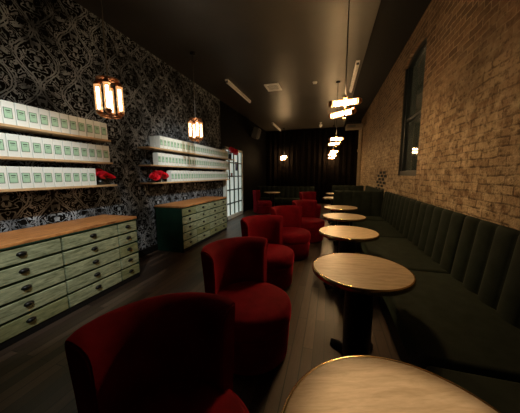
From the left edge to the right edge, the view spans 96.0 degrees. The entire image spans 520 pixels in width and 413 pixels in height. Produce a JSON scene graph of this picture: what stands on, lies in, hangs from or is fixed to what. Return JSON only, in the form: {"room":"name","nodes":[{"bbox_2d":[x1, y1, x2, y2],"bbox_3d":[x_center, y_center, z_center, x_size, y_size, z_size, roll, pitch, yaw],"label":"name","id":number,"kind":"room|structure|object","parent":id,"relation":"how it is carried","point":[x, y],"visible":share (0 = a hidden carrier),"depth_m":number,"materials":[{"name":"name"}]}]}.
{"room":"bar","nodes":[
{"label":"bar","id":0,"kind":"room"},
{"bbox_2d":[0,0,266,250],"bbox_3d":[-1.764,-1.083,5.271,0.120,3.600,14.500,2,8,16],"label":"wall","id":1,"kind":"structure","parent":0,"point":[52,53],"depth_m":3.46,"materials":[{"name":"paper"}]},
{"bbox_2d":[0,123,110,143],"bbox_3d":[-2.422,-0.722,2.412,0.250,0.155,1.800,2,8,16],"label":"wall shelf","id":2,"kind":"object","parent":1,"relation":"attached to","point":[8,127],"visible":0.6,"depth_m":2.59,"materials":[{"name":"brown wood"}]},
{"bbox_2d":[0,105,2,122],"bbox_3d":[-2.442,-0.871,2.128,0.113,0.216,0.092,2,8,17],"label":"carton","id":3,"kind":"object","parent":2,"relation":"on","point":[1,118],"visible":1,"depth_m":2.15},
{"bbox_2d":[0,100,15,124],"bbox_3d":[-2.414,-0.883,2.220,0.113,0.216,0.092,2,8,15],"label":"carton","id":4,"kind":"object","parent":2,"relation":"on","point":[7,107],"visible":0.91,"depth_m":2.20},
{"bbox_2d":[14,103,28,126],"bbox_3d":[-2.384,-0.896,2.313,0.113,0.216,0.092,2,8,16],"label":"carton","id":5,"kind":"object","parent":2,"relation":"on","point":[21,116],"visible":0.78,"depth_m":2.29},
{"bbox_2d":[26,106,39,128],"bbox_3d":[-2.357,-0.909,2.406,0.113,0.216,0.092,2,8,16],"label":"carton","id":6,"kind":"object","parent":2,"relation":"on","point":[32,112],"visible":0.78,"depth_m":2.38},
{"bbox_2d":[38,108,50,130],"bbox_3d":[-2.331,-0.921,2.499,0.113,0.216,0.092,2,8,15],"label":"carton","id":7,"kind":"object","parent":2,"relation":"on","point":[44,119],"visible":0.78,"depth_m":2.48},
{"bbox_2d":[49,111,60,131],"bbox_3d":[-2.302,-0.934,2.593,0.113,0.216,0.092,2,8,16],"label":"carton","id":8,"kind":"object","parent":2,"relation":"on","point":[53,116],"visible":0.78,"depth_m":2.57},
{"bbox_2d":[59,113,69,133],"bbox_3d":[-2.275,-0.947,2.686,0.113,0.216,0.092,2,8,16],"label":"carton","id":9,"kind":"object","parent":2,"relation":"on","point":[64,122],"visible":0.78,"depth_m":2.66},
{"bbox_2d":[68,115,78,134],"bbox_3d":[-2.248,-0.960,2.780,0.113,0.216,0.092,2,8,17],"label":"carton","id":10,"kind":"object","parent":2,"relation":"on","point":[73,127],"visible":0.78,"depth_m":2.76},
{"bbox_2d":[77,117,86,135],"bbox_3d":[-2.220,-0.972,2.872,0.113,0.216,0.092,2,8,16],"label":"carton","id":11,"kind":"object","parent":2,"relation":"on","point":[80,121],"visible":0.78,"depth_m":2.85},
{"bbox_2d":[85,119,93,137],"bbox_3d":[-2.189,-0.985,2.965,0.113,0.216,0.092,2,8,16],"label":"carton","id":12,"kind":"object","parent":2,"relation":"on","point":[89,123],"visible":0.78,"depth_m":2.94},
{"bbox_2d":[93,121,100,138],"bbox_3d":[-2.162,-0.998,3.058,0.113,0.216,0.092,2,8,16],"label":"carton","id":13,"kind":"object","parent":2,"relation":"on","point":[96,125],"visible":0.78,"depth_m":3.04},
{"bbox_2d":[100,122,107,139],"bbox_3d":[-2.135,-1.010,3.151,0.113,0.216,0.092,2,8,16],"label":"carton","id":14,"kind":"object","parent":2,"relation":"on","point":[103,126],"visible":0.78,"depth_m":3.13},
{"bbox_2d":[0,156,112,167],"bbox_3d":[-2.420,-0.425,2.453,0.250,0.155,1.800,2,8,16],"label":"wall shelf","id":15,"kind":"object","parent":1,"relation":"attached to","point":[45,161],"visible":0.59,"depth_m":2.60,"materials":[{"name":"brown wood"}]},
{"bbox_2d":[0,133,7,156],"bbox_3d":[-2.439,-0.573,2.167,0.113,0.216,0.092,2,8,16],"label":"carton","id":16,"kind":"object","parent":15,"relation":"on","point":[3,148],"visible":0.87,"depth_m":2.17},
{"bbox_2d":[5,133,20,156],"bbox_3d":[-2.410,-0.586,2.260,0.113,0.216,0.092,2,8,16],"label":"carton","id":17,"kind":"object","parent":15,"relation":"on","point":[12,140],"visible":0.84,"depth_m":2.24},
{"bbox_2d":[18,135,32,157],"bbox_3d":[-2.385,-0.599,2.353,0.113,0.216,0.092,2,8,16],"label":"carton","id":18,"kind":"object","parent":15,"relation":"on","point":[24,141],"visible":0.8,"depth_m":2.33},
{"bbox_2d":[30,137,43,158],"bbox_3d":[-2.355,-0.611,2.447,0.113,0.216,0.092,2,8,17],"label":"carton","id":19,"kind":"object","parent":15,"relation":"on","point":[36,142],"visible":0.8,"depth_m":2.42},
{"bbox_2d":[42,138,53,158],"bbox_3d":[-2.327,-0.624,2.539,0.113,0.216,0.092,2,8,16],"label":"carton","id":20,"kind":"object","parent":15,"relation":"on","point":[47,144],"visible":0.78,"depth_m":2.52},
{"bbox_2d":[52,139,63,159],"bbox_3d":[-2.301,-0.637,2.633,0.113,0.216,0.092,2,8,17],"label":"carton","id":21,"kind":"object","parent":15,"relation":"on","point":[57,144],"visible":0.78,"depth_m":2.61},
{"bbox_2d":[62,141,72,159],"bbox_3d":[-2.271,-0.650,2.726,0.113,0.216,0.092,2,8,17],"label":"carton","id":22,"kind":"object","parent":15,"relation":"on","point":[67,147],"visible":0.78,"depth_m":2.70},
{"bbox_2d":[71,142,80,160],"bbox_3d":[-2.245,-0.662,2.820,0.113,0.216,0.092,2,8,17],"label":"carton","id":23,"kind":"object","parent":15,"relation":"on","point":[76,152],"visible":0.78,"depth_m":2.80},
{"bbox_2d":[80,143,88,160],"bbox_3d":[-2.217,-0.675,2.913,0.113,0.216,0.092,2,8,17],"label":"carton","id":24,"kind":"object","parent":15,"relation":"on","point":[83,146],"visible":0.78,"depth_m":2.89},
{"bbox_2d":[88,144,96,160],"bbox_3d":[-2.188,-0.688,3.005,0.113,0.216,0.092,2,8,16],"label":"carton","id":25,"kind":"object","parent":15,"relation":"on","point":[91,147],"visible":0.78,"depth_m":2.98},
{"bbox_2d":[95,145,102,161],"bbox_3d":[-2.161,-0.700,3.098,0.113,0.216,0.092,2,8,16],"label":"carton","id":26,"kind":"object","parent":15,"relation":"on","point":[99,153],"visible":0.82,"depth_m":3.08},
{"bbox_2d":[102,146,109,161],"bbox_3d":[-2.132,-0.713,3.192,0.113,0.216,0.092,2,8,17],"label":"carton","id":27,"kind":"object","parent":15,"relation":"on","point":[106,157],"visible":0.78,"depth_m":3.17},
{"bbox_2d":[0,184,116,203],"bbox_3d":[-2.413,-0.125,2.512,0.250,0.155,1.840,2,8,16],"label":"wall shelf","id":28,"kind":"object","parent":1,"relation":"attached to","point":[51,189],"visible":0.95,"depth_m":2.72,"materials":[{"name":"brown wood"}]},
{"bbox_2d":[0,166,8,189],"bbox_3d":[-2.446,-0.267,2.181,0.113,0.216,0.092,2,8,17],"label":"carton","id":29,"kind":"object","parent":28,"relation":"on","point":[3,175],"visible":1,"depth_m":2.18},
{"bbox_2d":[6,166,21,188],"bbox_3d":[-2.418,-0.280,2.273,0.113,0.216,0.092,2,8,15],"label":"carton","id":30,"kind":"object","parent":28,"relation":"on","point":[13,175],"visible":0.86,"depth_m":2.25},
{"bbox_2d":[19,167,33,188],"bbox_3d":[-2.388,-0.293,2.367,0.113,0.216,0.092,2,8,17],"label":"carton","id":31,"kind":"object","parent":28,"relation":"on","point":[26,178],"visible":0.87,"depth_m":2.34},
{"bbox_2d":[31,167,44,187],"bbox_3d":[-2.362,-0.305,2.459,0.113,0.216,0.092,2,8,16],"label":"carton","id":32,"kind":"object","parent":28,"relation":"on","point":[37,172],"visible":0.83,"depth_m":2.44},
{"bbox_2d":[42,167,54,186],"bbox_3d":[-2.333,-0.318,2.553,0.113,0.216,0.092,2,8,17],"label":"carton","id":33,"kind":"object","parent":28,"relation":"on","point":[48,175],"visible":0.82,"depth_m":2.53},
{"bbox_2d":[53,167,64,186],"bbox_3d":[-2.305,-0.331,2.646,0.113,0.216,0.092,2,8,17],"label":"carton","id":34,"kind":"object","parent":28,"relation":"on","point":[58,172],"visible":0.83,"depth_m":2.62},
{"bbox_2d":[63,168,72,186],"bbox_3d":[-2.277,-0.343,2.739,0.113,0.216,0.092,2,8,16],"label":"carton","id":35,"kind":"object","parent":28,"relation":"on","point":[67,172],"visible":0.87,"depth_m":2.72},
{"bbox_2d":[72,168,81,185],"bbox_3d":[-2.251,-0.356,2.833,0.113,0.216,0.092,2,8,17],"label":"carton","id":36,"kind":"object","parent":28,"relation":"on","point":[76,175],"visible":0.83,"depth_m":2.81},
{"bbox_2d":[80,168,88,185],"bbox_3d":[-2.224,-0.369,2.927,0.113,0.216,0.092,2,8,17],"label":"carton","id":37,"kind":"object","parent":28,"relation":"on","point":[83,171],"visible":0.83,"depth_m":2.90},
{"bbox_2d":[88,168,96,184],"bbox_3d":[-2.195,-0.382,3.019,0.113,0.216,0.092,2,8,17],"label":"carton","id":38,"kind":"object","parent":28,"relation":"on","point":[91,171],"visible":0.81,"depth_m":3.00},
{"bbox_2d":[95,169,115,184],"bbox_3d":[-2.149,-0.410,3.212,0.220,0.219,0.306,2,8,16],"label":"bouquet","id":39,"kind":"object","parent":28,"relation":"on","point":[100,173],"visible":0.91,"depth_m":3.17,"materials":[{"name":"red plant"}]},
{"bbox_2d":[139,244,157,257],"bbox_3d":[-2.151,0.857,3.916,0.024,0.120,6.900,2,8,16],"label":"baseboard","id":40,"kind":"structure","parent":1,"relation":"attached to","point":[153,248],"depth_m":4.27,"materials":[{"name":"black paint"}]},
{"bbox_2d":[139,165,229,173],"bbox_3d":[-1.497,-0.848,5.550,0.250,0.155,3.280,2,8,16],"label":"wall shelf","id":41,"kind":"object","parent":1,"relation":"attached to","point":[147,166],"visible":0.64,"depth_m":4.81,"materials":[{"name":"brown wood"}]},
{"bbox_2d":[153,153,161,164],"bbox_3d":[-1.835,-0.849,4.186,0.113,0.216,0.092,2,8,16],"label":"carton","id":42,"kind":"object","parent":41,"relation":"on","point":[157,160],"visible":0.93,"depth_m":4.15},
{"bbox_2d":[161,153,164,164],"bbox_3d":[-1.809,-0.862,4.281,0.113,0.216,0.092,2,8,17],"label":"carton","id":43,"kind":"object","parent":41,"relation":"on","point":[162,154],"visible":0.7,"depth_m":4.26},
{"bbox_2d":[165,154,168,164],"bbox_3d":[-1.780,-0.875,4.374,0.113,0.216,0.092,2,8,17],"label":"carton","id":44,"kind":"object","parent":41,"relation":"on","point":[166,155],"visible":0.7,"depth_m":4.35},
{"bbox_2d":[168,154,171,165],"bbox_3d":[-1.752,-0.887,4.467,0.113,0.216,0.092,2,8,17],"label":"carton","id":45,"kind":"object","parent":41,"relation":"on","point":[169,155],"visible":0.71,"depth_m":4.45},
{"bbox_2d":[172,154,174,165],"bbox_3d":[-1.726,-0.900,4.560,0.113,0.216,0.092,2,8,16],"label":"carton","id":46,"kind":"object","parent":41,"relation":"on","point":[173,156],"visible":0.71,"depth_m":4.54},
{"bbox_2d":[175,155,177,165],"bbox_3d":[-1.697,-0.913,4.653,0.113,0.216,0.092,2,8,16],"label":"carton","id":47,"kind":"object","parent":41,"relation":"on","point":[176,156],"visible":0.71,"depth_m":4.62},
{"bbox_2d":[178,155,180,165],"bbox_3d":[-1.668,-0.925,4.746,0.113,0.216,0.092,2,8,17],"label":"carton","id":48,"kind":"object","parent":41,"relation":"on","point":[179,156],"visible":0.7,"depth_m":4.71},
{"bbox_2d":[140,179,229,190],"bbox_3d":[-1.495,-0.545,5.591,0.250,0.155,3.280,2,8,16],"label":"wall shelf","id":49,"kind":"object","parent":1,"relation":"attached to","point":[148,183],"visible":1,"depth_m":4.71,"materials":[{"name":"brown wood"}]},
{"bbox_2d":[149,170,168,181],"bbox_3d":[-1.835,-0.551,4.237,0.228,0.221,0.403,2,8,16],"label":"bouquet","id":50,"kind":"object","parent":49,"relation":"on","point":[156,175],"visible":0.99,"depth_m":4.17,"materials":[{"name":"red plant"}]},
{"bbox_2d":[166,170,174,181],"bbox_3d":[-1.737,-0.591,4.551,0.113,0.216,0.092,2,8,17],"label":"carton","id":51,"kind":"object","parent":49,"relation":"on","point":[170,173],"visible":0.98,"depth_m":4.51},
{"bbox_2d":[174,171,177,181],"bbox_3d":[-1.709,-0.604,4.644,0.113,0.216,0.092,2,8,16],"label":"carton","id":52,"kind":"object","parent":49,"relation":"on","point":[175,172],"visible":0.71,"depth_m":4.62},
{"bbox_2d":[137,146,233,160],"bbox_3d":[-1.439,-1.172,5.710,0.250,0.155,3.700,2,8,16],"label":"wall shelf","id":53,"kind":"object","parent":1,"relation":"attached to","point":[150,148],"visible":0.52,"depth_m":4.75,"materials":[{"name":"brown wood"}]},
{"bbox_2d":[149,136,154,146],"bbox_3d":[-1.927,-1.161,4.256,0.113,0.216,0.092,2,8,16],"label":"carton","id":54,"kind":"object","parent":53,"relation":"on","point":[151,138],"visible":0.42,"depth_m":4.21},
{"bbox_2d":[155,136,163,147],"bbox_3d":[-1.816,-1.157,4.224,0.113,0.216,0.092,2,8,16],"label":"carton","id":55,"kind":"object","parent":53,"relation":"on","point":[158,139],"visible":0.9,"depth_m":4.18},
{"bbox_2d":[163,137,166,148],"bbox_3d":[-1.788,-1.169,4.316,0.113,0.216,0.092,2,8,16],"label":"carton","id":56,"kind":"object","parent":53,"relation":"on","point":[164,138],"visible":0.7,"depth_m":4.30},
{"bbox_2d":[167,137,170,149],"bbox_3d":[-1.759,-1.182,4.409,0.113,0.216,0.092,2,8,16],"label":"carton","id":57,"kind":"object","parent":53,"relation":"on","point":[168,139],"visible":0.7,"depth_m":4.38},
{"bbox_2d":[170,138,173,149],"bbox_3d":[-1.733,-1.195,4.503,0.113,0.216,0.092,2,8,16],"label":"carton","id":58,"kind":"object","parent":53,"relation":"on","point":[171,139],"visible":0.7,"depth_m":4.47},
{"bbox_2d":[173,139,176,149],"bbox_3d":[-1.705,-1.208,4.596,0.113,0.216,0.092,2,8,16],"label":"carton","id":59,"kind":"object","parent":53,"relation":"on","point":[174,140],"visible":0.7,"depth_m":4.58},
{"bbox_2d":[177,140,179,150],"bbox_3d":[-1.676,-1.220,4.688,0.113,0.216,0.092,2,8,16],"label":"carton","id":60,"kind":"object","parent":53,"relation":"on","point":[178,141],"visible":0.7,"depth_m":4.67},
{"bbox_2d":[180,140,182,150],"bbox_3d":[-1.649,-1.233,4.782,0.113,0.216,0.092,2,8,16],"label":"carton","id":61,"kind":"object","parent":53,"relation":"on","point":[181,142],"visible":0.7,"depth_m":4.76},
{"bbox_2d":[188,142,190,152],"bbox_3d":[-1.566,-1.271,5.062,0.113,0.216,0.092,2,8,17],"label":"carton","id":62,"kind":"object","parent":53,"relation":"on","point":[189,143],"visible":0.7,"depth_m":5.04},
{"bbox_2d":[228,147,237,158],"bbox_3d":[-0.855,-1.672,7.402,0.266,0.377,0.579,2,8,16],"label":"bouquet","id":63,"kind":"object","parent":53,"relation":"on","point":[231,149],"visible":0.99,"depth_m":7.25,"materials":[{"name":"red plant"}]},
{"bbox_2d":[222,146,242,219],"bbox_3d":[-0.884,-0.779,7.913,0.100,2.280,1.500,2,8,16],"label":"door","id":64,"kind":"structure","parent":1,"relation":"in","point":[232,188],"depth_m":7.93,"materials":[{"name":"glass"}]},
{"bbox_2d":[251,127,261,138],"bbox_3d":[-0.173,-2.980,9.537,0.413,0.455,0.340,2,8,16],"label":"wall speaker","id":65,"kind":"object","parent":1,"relation":"attached to","point":[256,132],"visible":1,"depth_m":9.39,"materials":[{"name":"grey plastic"}]},
{"bbox_2d":[0,203,400,412],"bbox_3d":[0.439,0.824,4.875,5.050,0.100,14.700,2,8,16],"label":"floor","id":66,"kind":"structure","parent":0,"point":[35,377],"depth_m":2.08,"materials":[{"name":"brown wood"}]},
{"bbox_2d":[0,214,139,350],"bbox_3d":[-2.196,0.658,2.602,0.610,0.867,1.602,2,8,16],"label":"base cabinet","id":67,"kind":"object","parent":66,"relation":"on","point":[49,272],"visible":1,"depth_m":2.35,"materials":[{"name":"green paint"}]},
{"bbox_2d":[64,292,248,412],"bbox_3d":[-0.336,0.889,0.859,0.656,0.852,0.712,-4,8,-23],"label":"velvet chair","id":68,"kind":"object","parent":66,"relation":"on","point":[174,352],"visible":1,"depth_m":1.03,"materials":[{"name":"red fabric"}]},
{"bbox_2d":[122,381,248,412],"bbox_3d":[-0.324,0.933,0.839,0.656,0.170,0.656,-4,8,-23],"label":"seat cushion","id":69,"kind":"object","parent":68,"relation":"on","point":[162,396],"depth_m":1.01,"materials":[{"name":"red fabric"}]},
{"bbox_2d":[154,196,226,252],"bbox_3d":[-1.404,0.295,5.258,0.610,0.867,1.932,2,8,16],"label":"base cabinet","id":70,"kind":"object","parent":66,"relation":"on","point":[181,226],"visible":1,"depth_m":4.51,"materials":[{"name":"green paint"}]},
{"bbox_2d":[201,236,290,375],"bbox_3d":[-0.096,0.748,1.894,0.656,0.852,0.712,-6,9,-34],"label":"velvet chair","id":71,"kind":"object","parent":66,"relation":"on","point":[235,268],"visible":0.81,"depth_m":1.81,"materials":[{"name":"red fabric"}]},
{"bbox_2d":[217,281,290,342],"bbox_3d":[-0.080,0.792,1.876,0.656,0.170,0.656,-6,9,-34],"label":"seat cushion","id":72,"kind":"object","parent":71,"relation":"on","point":[262,308],"depth_m":1.70,"materials":[{"name":"red fabric"}]},
{"bbox_2d":[253,190,271,213],"bbox_3d":[0.086,-0.168,8.685,0.712,0.852,0.656,1,8,11],"label":"velvet chair","id":73,"kind":"object","parent":66,"relation":"on","point":[260,206],"visible":1,"depth_m":8.45,"materials":[{"name":"red fabric"}]},
{"bbox_2d":[257,200,271,205],"bbox_3d":[0.114,-0.127,8.685,0.656,0.170,0.656,1,8,11],"label":"seat cushion","id":74,"kind":"object","parent":73,"relation":"on","point":[259,202],"depth_m":8.43,"materials":[{"name":"red fabric"}]},
{"bbox_2d":[240,215,293,289],"bbox_3d":[0.106,0.588,3.075,0.656,0.852,0.712,-4,8,-23],"label":"velvet chair","id":75,"kind":"object","parent":66,"relation":"on","point":[280,258],"visible":0.62,"depth_m":3.05,"materials":[{"name":"red fabric"}]},
{"bbox_2d":[267,243,293,270],"bbox_3d":[0.117,0.632,3.055,0.656,0.170,0.656,-4,8,-23],"label":"seat cushion","id":76,"kind":"object","parent":75,"relation":"on","point":[280,257],"depth_m":2.83,"materials":[{"name":"red fabric"}]},
{"bbox_2d":[263,192,280,206],"bbox_3d":[0.478,-0.196,9.281,0.687,0.742,0.687,1,8,11],"label":"round table","id":77,"kind":"object","parent":66,"relation":"on","point":[272,194],"visible":0.74,"depth_m":9.17,"materials":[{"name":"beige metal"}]},
{"bbox_2d":[257,186,313,205],"bbox_3d":[0.999,-0.381,9.933,2.500,0.919,0.648,2,8,16],"label":"banquette","id":78,"kind":"object","parent":66,"relation":"on","point":[288,194],"visible":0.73,"depth_m":10.04,"materials":[{"name":"green fabric"}]},
{"bbox_2d":[260,197,282,202],"bbox_3d":[0.388,-0.292,10.082,1.242,0.170,0.560,2,8,16],"label":"seat cushion","id":79,"kind":"object","parent":78,"relation":"on","point":[277,199],"depth_m":9.79,"materials":[{"name":"green fabric"}]},
{"bbox_2d":[282,198,299,202],"bbox_3d":[1.587,-0.252,9.730,1.242,0.170,0.560,2,8,16],"label":"seat cushion","id":80,"kind":"object","parent":78,"relation":"on","point":[284,200],"depth_m":9.60,"materials":[{"name":"green fabric"}]},
{"bbox_2d":[270,205,310,260],"bbox_3d":[0.539,0.446,4.106,0.656,0.852,0.712,-3,8,-19],"label":"velvet chair","id":81,"kind":"object","parent":66,"relation":"on","point":[297,238],"visible":0.68,"depth_m":3.99,"materials":[{"name":"red fabric"}]},
{"bbox_2d":[282,227,310,244],"bbox_3d":[0.548,0.490,4.085,0.656,0.170,0.656,-3,8,-19],"label":"seat cushion","id":82,"kind":"object","parent":81,"relation":"on","point":[291,235],"depth_m":3.82,"materials":[{"name":"red fabric"}]},
{"bbox_2d":[292,200,324,242],"bbox_3d":[1.055,0.309,5.102,0.656,0.852,0.712,-3,8,-19],"label":"velvet chair","id":83,"kind":"object","parent":66,"relation":"on","point":[310,222],"visible":0.62,"depth_m":5.01,"materials":[{"name":"red fabric"}]},
{"bbox_2d":[301,217,324,229],"bbox_3d":[1.064,0.353,5.081,0.656,0.170,0.656,-3,8,-19],"label":"seat cushion","id":84,"kind":"object","parent":83,"relation":"on","point":[308,223],"depth_m":4.81,"materials":[{"name":"red fabric"}]},
{"bbox_2d":[299,192,320,217],"bbox_3d":[1.638,-0.034,7.617,0.656,0.852,0.712,-3,8,-19],"label":"velvet chair","id":85,"kind":"object","parent":66,"relation":"on","point":[303,195],"visible":0.41,"depth_m":7.78,"materials":[{"name":"red fabric"}]},
{"bbox_2d":[322,197,332,222],"bbox_3d":[2.204,0.103,6.987,0.687,0.742,0.687,1,8,11],"label":"round table","id":86,"kind":"object","parent":66,"relation":"on","point":[326,198],"visible":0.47,"depth_m":6.91,"materials":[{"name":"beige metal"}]},
{"bbox_2d":[323,205,357,243],"bbox_3d":[1.687,0.380,4.956,0.687,0.742,0.687,-1,8,-8],"label":"round table","id":87,"kind":"object","parent":66,"relation":"on","point":[337,208],"visible":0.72,"depth_m":4.83,"materials":[{"name":"beige wood"}]},
{"bbox_2d":[322,213,366,253],"bbox_3d":[1.383,0.523,3.907,0.687,0.742,0.687,0,8,2],"label":"round table","id":88,"kind":"object","parent":66,"relation":"on","point":[341,218],"visible":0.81,"depth_m":3.77,"materials":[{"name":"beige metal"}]},
{"bbox_2d":[332,185,363,192],"bbox_3d":[3.398,-0.312,9.091,1.180,0.979,0.608,2,8,16],"label":"banquette","id":89,"kind":"object","parent":66,"relation":"on","point":[334,187],"visible":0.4,"depth_m":9.25,"materials":[{"name":"green fabric"}]},
{"bbox_2d":[319,225,379,297],"bbox_3d":[1.060,0.666,2.866,0.687,0.742,0.687,-2,8,-14],"label":"round table","id":90,"kind":"object","parent":66,"relation":"on","point":[347,236],"visible":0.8,"depth_m":2.74,"materials":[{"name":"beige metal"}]},
{"bbox_2d":[332,190,392,225],"bbox_3d":[2.299,0.169,5.381,1.190,1.029,0.625,2,8,16],"label":"banquette","id":91,"kind":"object","parent":66,"relation":"on","point":[369,204],"visible":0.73,"depth_m":5.50,"materials":[{"name":"green fabric"}]},
{"bbox_2d":[333,216,384,225],"bbox_3d":[2.237,0.330,5.385,1.072,0.170,0.520,2,8,16],"label":"seat cushion","id":92,"kind":"object","parent":91,"relation":"on","point":[372,218],"depth_m":5.21,"materials":[{"name":"green fabric"}]},
{"bbox_2d":[312,253,415,355],"bbox_3d":[0.737,0.816,1.764,0.687,0.742,0.687,1,8,8],"label":"round table","id":93,"kind":"object","parent":66,"relation":"on","point":[362,277],"visible":0.89,"depth_m":1.67,"materials":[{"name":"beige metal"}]},
{"bbox_2d":[365,186,383,202],"bbox_3d":[3.046,-0.078,7.185,0.788,1.029,2.600,2,8,16],"label":"banquette","id":94,"kind":"object","parent":66,"relation":"on","point":[367,188],"visible":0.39,"depth_m":6.71,"materials":[{"name":"green fabric"}]},
{"bbox_2d":[352,193,416,253],"bbox_3d":[2.199,0.310,4.343,0.788,1.029,1.380,2,8,16],"label":"banquette","id":95,"kind":"object","parent":66,"relation":"on","point":[400,212],"visible":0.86,"depth_m":4.10,"materials":[{"name":"green fabric"}]},
{"bbox_2d":[352,220,406,242],"bbox_3d":[2.158,0.467,4.377,0.700,0.170,1.372,2,8,16],"label":"seat cushion","id":96,"kind":"object","parent":95,"relation":"on","point":[384,228],"depth_m":4.31,"materials":[{"name":"green fabric"}]},
{"bbox_2d":[281,355,501,412],"bbox_3d":[0.380,0.975,0.602,0.687,0.742,0.687,-1,8,-3],"label":"round table","id":97,"kind":"object","parent":66,"relation":"on","point":[357,383],"visible":1,"depth_m":0.74,"materials":[{"name":"laminate"}]},
{"bbox_2d":[360,201,466,303],"bbox_3d":[1.811,0.488,3.042,0.788,1.029,1.320,2,8,16],"label":"banquette","id":98,"kind":"object","parent":66,"relation":"on","point":[431,244],"visible":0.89,"depth_m":2.76,"materials":[{"name":"green fabric"}]},
{"bbox_2d":[360,237,448,273],"bbox_3d":[1.770,0.644,3.075,0.700,0.170,1.312,2,8,16],"label":"seat cushion","id":99,"kind":"object","parent":98,"relation":"on","point":[405,252],"depth_m":2.90,"materials":[{"name":"green fabric"}]},
{"bbox_2d":[380,216,519,382],"bbox_3d":[1.430,0.662,1.764,0.788,1.029,1.330,2,8,16],"label":"banquette","id":100,"kind":"object","parent":66,"relation":"on","point":[467,319],"visible":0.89,"depth_m":1.63,"materials":[{"name":"green fabric"}]},
{"bbox_2d":[383,270,519,382],"bbox_3d":[1.389,0.819,1.797,0.700,0.170,1.322,2,8,16],"label":"seat cushion","id":101,"kind":"object","parent":100,"relation":"on","point":[445,323],"depth_m":1.49,"materials":[{"name":"green fabric"}]},
{"bbox_2d":[425,366,519,412],"bbox_3d":[1.043,0.840,0.467,0.788,1.029,1.360,2,8,16],"label":"banquette","id":102,"kind":"object","parent":66,"relation":"on","point":[503,395],"visible":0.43,"depth_m":1.08,"materials":[{"name":"green fabric"}]},
{"bbox_2d":[74,0,380,131],"bbox_3d":[0.057,-2.865,4.485,3.700,0.120,14.500,2,8,16],"label":"ceiling","id":103,"kind":"structure","parent":0,"point":[252,44],"depth_m":3.97,"materials":[{"name":"paint"}]},
{"bbox_2d":[93,0,124,118],"bbox_3d":[-1.665,-1.751,2.509,0.230,1.540,0.230,2,8,16],"label":"pendant","id":104,"kind":"object","parent":103,"relation":"hanging from","point":[107,80],"visible":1,"depth_m":2.54,"materials":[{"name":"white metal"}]},
{"bbox_2d":[188,51,202,140],"bbox_3d":[-1.210,-1.998,4.318,0.230,1.540,0.230,1,8,8],"label":"pendant","id":105,"kind":"object","parent":103,"relation":"hanging from","point":[191,53],"visible":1,"depth_m":4.33,"materials":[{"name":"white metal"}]},
{"bbox_2d":[225,79,250,102],"bbox_3d":[-0.535,-2.985,6.150,0.075,0.082,1.660,2,8,16],"label":"batten","id":106,"kind":"object","parent":103,"relation":"attached to","point":[228,81],"visible":1,"depth_m":5.94,"materials":[{"name":"white plastic"}]},
{"bbox_2d":[264,83,281,91],"bbox_3d":[0.329,-2.980,5.862,0.360,0.024,0.460,2,8,16],"label":"ceiling vent","id":107,"kind":"object","parent":103,"relation":"in","point":[273,86],"visible":1,"depth_m":5.84,"materials":[{"name":"white plastic"}]},
{"bbox_2d":[266,127,357,203],"bbox_3d":[2.373,-1.919,11.362,4.292,3.540,0.156,2,8,16],"label":"curtain","id":108,"kind":"object","parent":103,"relation":"hanging from","point":[307,164],"visible":0.75,"depth_m":11.29,"materials":[{"name":"fabric"}]},
{"bbox_2d":[327,120,338,156],"bbox_3d":[2.775,-2.639,8.841,0.382,1.525,0.247,-1,8,-8],"label":"pendant lamp","id":109,"kind":"object","parent":103,"relation":"hanging from","point":[333,151],"visible":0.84,"depth_m":8.85,"materials":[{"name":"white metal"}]},
{"bbox_2d":[327,81,343,147],"bbox_3d":[1.856,-2.209,5.694,0.382,1.525,0.247,0,8,4],"label":"pendant lamp","id":110,"kind":"object","parent":103,"relation":"hanging from","point":[337,82],"visible":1,"depth_m":5.68,"materials":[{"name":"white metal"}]},
{"bbox_2d":[328,0,361,119],"bbox_3d":[1.036,-1.815,2.805,0.382,1.525,0.247,2,8,16],"label":"pendant lamp","id":111,"kind":"object","parent":103,"relation":"hanging from","point":[353,110],"visible":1,"depth_m":2.80,"materials":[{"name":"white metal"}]},
{"bbox_2d":[349,60,359,92],"bbox_3d":[2.124,-2.887,5.308,0.075,0.082,1.660,2,8,16],"label":"batten","id":112,"kind":"object","parent":103,"relation":"attached to","point":[357,63],"visible":1,"depth_m":5.03,"materials":[{"name":"white plastic"}]},
{"bbox_2d":[271,120,361,180],"bbox_3d":[2.498,-2.083,11.557,5.050,3.850,0.120,2,8,16],"label":"wall","id":113,"kind":"structure","parent":0,"point":[357,121],"depth_m":10.78,"materials":[{"name":"paint"}]},
{"bbox_2d":[346,0,431,120],"bbox_3d":[2.190,-2.977,3.834,1.250,0.250,14.500,2,8,16],"label":"ceiling","id":114,"kind":"structure","parent":0,"point":[396,21],"depth_m":4.43,"materials":[{"name":"black paint"}]},
{"bbox_2d":[345,116,362,130],"bbox_3d":[3.832,-3.458,9.535,0.620,0.600,0.511,2,8,16],"label":"duct","id":115,"kind":"object","parent":114,"relation":"hanging from","point":[359,126],"visible":1,"depth_m":9.38,"materials":[{"name":"paint"}]},
{"bbox_2d":[359,0,519,230],"bbox_3d":[2.709,-1.057,3.942,0.310,3.850,14.500,2,8,16],"label":"wall","id":116,"kind":"structure","parent":0,"point":[468,159],"depth_m":2.46,"materials":[{"name":"brick"}]},
{"bbox_2d":[356,129,361,185],"bbox_3d":[4.371,-1.710,10.398,0.160,3.400,0.160,2,8,16],"label":"trim","id":117,"kind":"structure","parent":116,"relation":"attached to","point":[359,149],"depth_m":10.29,"materials":[{"name":"paint"}]},
{"bbox_2d":[375,171,386,190],"bbox_3d":[3.200,-0.680,6.215,0.012,0.494,1.310,2,8,16],"label":"air vent","id":118,"kind":"object","parent":116,"relation":"in","point":[384,172],"visible":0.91,"depth_m":6.12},
{"bbox_2d":[398,37,426,175],"bbox_3d":[2.704,-1.603,4.021,0.200,2.130,1.070,2,8,16],"label":"window","id":119,"kind":"structure","parent":116,"relation":"in","point":[414,75],"depth_m":4.27,"materials":[{"name":"glass"}]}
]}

